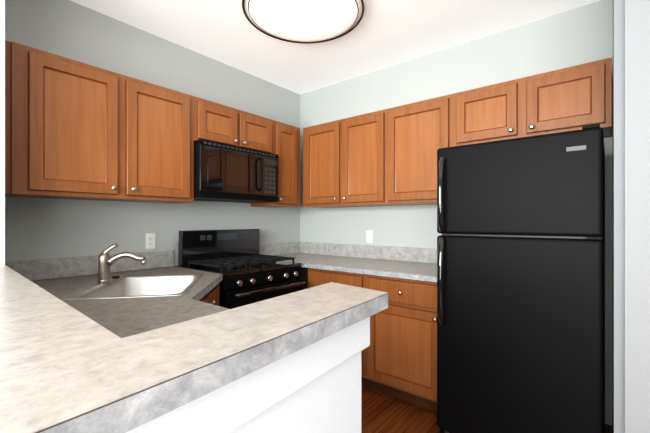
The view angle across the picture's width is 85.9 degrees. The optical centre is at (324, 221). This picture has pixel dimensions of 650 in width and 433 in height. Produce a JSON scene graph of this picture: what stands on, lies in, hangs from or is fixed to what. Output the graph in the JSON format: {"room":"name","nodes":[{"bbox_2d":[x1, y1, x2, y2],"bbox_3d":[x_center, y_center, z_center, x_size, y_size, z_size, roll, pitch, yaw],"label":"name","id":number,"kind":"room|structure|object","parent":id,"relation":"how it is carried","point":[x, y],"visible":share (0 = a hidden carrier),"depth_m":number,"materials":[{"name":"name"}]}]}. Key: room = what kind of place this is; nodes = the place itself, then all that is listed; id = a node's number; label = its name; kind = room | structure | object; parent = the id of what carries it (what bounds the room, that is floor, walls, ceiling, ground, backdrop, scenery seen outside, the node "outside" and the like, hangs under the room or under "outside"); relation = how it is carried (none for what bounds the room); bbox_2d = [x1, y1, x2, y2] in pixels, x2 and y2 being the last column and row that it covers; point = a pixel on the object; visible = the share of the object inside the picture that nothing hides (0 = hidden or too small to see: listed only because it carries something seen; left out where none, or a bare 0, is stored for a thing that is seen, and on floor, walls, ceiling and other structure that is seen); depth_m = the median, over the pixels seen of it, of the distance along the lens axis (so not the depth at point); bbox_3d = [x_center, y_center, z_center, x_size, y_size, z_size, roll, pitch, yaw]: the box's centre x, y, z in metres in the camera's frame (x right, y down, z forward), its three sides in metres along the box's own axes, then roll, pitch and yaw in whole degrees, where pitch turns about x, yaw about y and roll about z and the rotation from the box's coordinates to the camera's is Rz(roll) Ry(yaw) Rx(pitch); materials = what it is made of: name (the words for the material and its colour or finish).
{"room":"kitchen","nodes":[
{"label":"kitchen","id":0,"kind":"room"},
{"bbox_2d":[0,0,4,265],"bbox_3d":[-1.688,-0.062,1.635,0.558,2.645,0.200,0,0,39],"label":"wall","id":1,"kind":"structure","parent":0,"point":[2,132],"depth_m":1.53,"materials":[{"name":"white paint"}]},
{"bbox_2d":[5,0,299,265],"bbox_3d":[-2.583,-0.062,1.078,0.120,2.645,7.405,0,0,39],"label":"wall","id":2,"kind":"structure","parent":0,"point":[41,228],"depth_m":2.45,"materials":[{"name":"paint"}]},
{"bbox_2d":[5,40,196,202],"bbox_3d":[-1.383,-0.519,2.193,0.326,0.762,1.046,0,0,39],"label":"upper cabinet","id":3,"kind":"object","parent":2,"relation":"attached to","point":[76,130],"depth_m":2.01,"materials":[{"name":"brown wood"}]},
{"bbox_2d":[146,233,155,248],"bbox_3d":[-1.282,0.145,2.568,0.008,0.115,0.070,0,0,39],"label":"electrical outlet","id":4,"kind":"object","parent":2,"relation":"attached to","point":[150,240],"visible":1,"depth_m":2.56,"materials":[{"name":"white plastic"}]},
{"bbox_2d":[197,97,276,154],"bbox_3d":[-0.813,-0.741,2.893,0.326,0.318,0.760,0,0,39],"label":"upper cabinet","id":5,"kind":"object","parent":2,"relation":"attached to","point":[218,123],"depth_m":2.76,"materials":[{"name":"brown wood"}]},
{"bbox_2d":[194,139,278,202],"bbox_3d":[-0.773,-0.375,2.860,0.429,0.410,0.756,0,0,39],"label":"over-the-range microwave","id":6,"kind":"object","parent":5,"relation":"attached to","point":[225,173],"visible":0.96,"depth_m":2.69,"materials":[{"name":"black"}]},
{"bbox_2d":[251,121,299,207],"bbox_3d":[-0.462,-0.519,3.323,0.326,0.762,0.350,0,0,39],"label":"upper cabinet","id":7,"kind":"object","parent":2,"relation":"attached to","point":[288,136],"depth_m":3.23,"materials":[{"name":"brown wood"}]},
{"bbox_2d":[126,317,369,432],"bbox_3d":[-0.694,0.748,1.130,1.618,1.024,0.774,0,0,39],"label":"wall","id":8,"kind":"structure","parent":0,"point":[315,387],"depth_m":0.69,"materials":[{"name":"white paint"}]},
{"bbox_2d":[0,265,387,432],"bbox_3d":[-0.708,0.213,1.076,1.665,0.041,0.972,0,0,39],"label":"raised bar","id":9,"kind":"object","parent":8,"relation":"on","point":[65,367],"visible":1,"depth_m":0.52,"materials":[{"name":"laminate"}]},
{"bbox_2d":[70,0,599,94],"bbox_3d":[-0.194,-1.425,-0.755,7.100,0.080,7.585,0,0,39],"label":"ceiling","id":10,"kind":"structure","parent":0,"point":[385,34],"depth_m":2.55,"materials":[{"name":"paint"}]},
{"bbox_2d":[240,0,365,43],"bbox_3d":[-0.135,-1.337,2.213,0.786,0.091,0.786,0,0,39],"label":"flush-mount light","id":11,"kind":"object","parent":10,"relation":"attached to","point":[306,21],"visible":1,"depth_m":2.23,"materials":[{"name":"white glass"}]},
{"bbox_2d":[300,0,612,425],"bbox_3d":[2.284,-0.062,1.808,6.500,2.645,0.120,0,0,39],"label":"wall","id":12,"kind":"structure","parent":0,"point":[580,35],"depth_m":2.81,"materials":[{"name":"paint"}]},
{"bbox_2d":[303,109,400,207],"bbox_3d":[0.231,-0.519,3.193,0.911,0.762,0.326,0,0,39],"label":"upper cabinet","id":13,"kind":"object","parent":12,"relation":"attached to","point":[386,157],"depth_m":3.02,"materials":[{"name":"brown wood"}]},
{"bbox_2d":[366,230,372,242],"bbox_3d":[0.413,0.142,3.249,0.070,0.115,0.008,0,0,39],"label":"electrical outlet","id":14,"kind":"object","parent":12,"relation":"attached to","point":[369,236],"visible":1,"depth_m":3.25,"materials":[{"name":"white plastic"}]},
{"bbox_2d":[387,94,450,204],"bbox_3d":[0.785,-0.519,2.740,0.520,0.762,0.326,0,0,39],"label":"upper cabinet","id":15,"kind":"object","parent":12,"relation":"attached to","point":[416,131],"depth_m":2.62,"materials":[{"name":"brown wood"}]},
{"bbox_2d":[451,57,611,146],"bbox_3d":[1.325,-0.710,2.300,0.873,0.380,0.326,0,0,39],"label":"upper cabinet","id":16,"kind":"object","parent":12,"relation":"attached to","point":[572,98],"depth_m":2.12,"materials":[{"name":"brown wood"}]},
{"bbox_2d":[361,385,612,432],"bbox_3d":[-0.194,1.290,-0.755,7.100,0.060,7.585,0,0,39],"label":"floor","id":17,"kind":"structure","parent":0,"point":[381,412],"depth_m":2.25,"materials":[{"name":"brown wood"}]},
{"bbox_2d":[199,284,219,305],"bbox_3d":[-0.613,0.823,1.821,1.933,0.874,0.624,0,0,39],"label":"base cabinet","id":18,"kind":"object","parent":17,"relation":"on","point":[212,296],"visible":0.08,"depth_m":2.06,"materials":[{"name":"brown wood"}]},
{"bbox_2d":[5,250,228,337],"bbox_3d":[-0.760,0.304,1.612,2.026,0.160,1.154,0,0,39],"label":"countertop","id":19,"kind":"structure","parent":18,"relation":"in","point":[58,278],"depth_m":1.77,"materials":[{"name":"laminate"}]},
{"bbox_2d":[97,243,146,283],"bbox_3d":[-1.147,0.231,2.027,0.247,0.217,0.222,0,0,-12],"label":"faucet","id":20,"kind":"object","parent":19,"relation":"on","point":[105,261],"visible":1,"depth_m":1.92,"materials":[{"name":"silver metal"}]},
{"bbox_2d":[60,273,202,299],"bbox_3d":[-0.981,0.453,1.903,0.520,0.226,0.680,0,0,-12],"label":"stainless steel sink","id":21,"kind":"object","parent":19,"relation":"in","point":[132,286],"visible":0.33,"depth_m":2.17,"materials":[{"name":"grey metal"}]},
{"bbox_2d":[175,229,305,308],"bbox_3d":[-0.640,0.665,2.752,0.735,1.190,0.754,0,0,39],"label":"gas range","id":22,"kind":"object","parent":17,"relation":"on","point":[243,266],"visible":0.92,"depth_m":2.67,"materials":[{"name":"black metal"}]},
{"bbox_2d":[308,268,436,411],"bbox_3d":[0.479,0.823,2.781,1.173,0.874,0.651,0,0,39],"label":"base cabinet","id":23,"kind":"object","parent":17,"relation":"on","point":[399,357],"visible":0.38,"depth_m":2.39,"materials":[{"name":"brown wood"}]},
{"bbox_2d":[260,242,436,281],"bbox_3d":[0.222,0.304,2.976,1.824,0.160,0.673,0,0,39],"label":"countertop","id":24,"kind":"structure","parent":23,"relation":"on","point":[411,263],"depth_m":3.00,"materials":[{"name":"laminate"}]},
{"bbox_2d":[437,124,604,432],"bbox_3d":[1.165,0.410,2.068,0.762,1.700,0.843,0,0,39],"label":"refrigerator","id":25,"kind":"object","parent":17,"relation":"on","point":[521,289],"visible":1,"depth_m":1.76,"materials":[{"name":"black metal"}]},
{"bbox_2d":[613,0,649,432],"bbox_3d":[1.560,-0.062,1.762,0.163,2.645,0.863,0,0,39],"label":"wall","id":26,"kind":"structure","parent":0,"point":[631,216],"depth_m":1.44,"materials":[{"name":"paint"}]}
]}

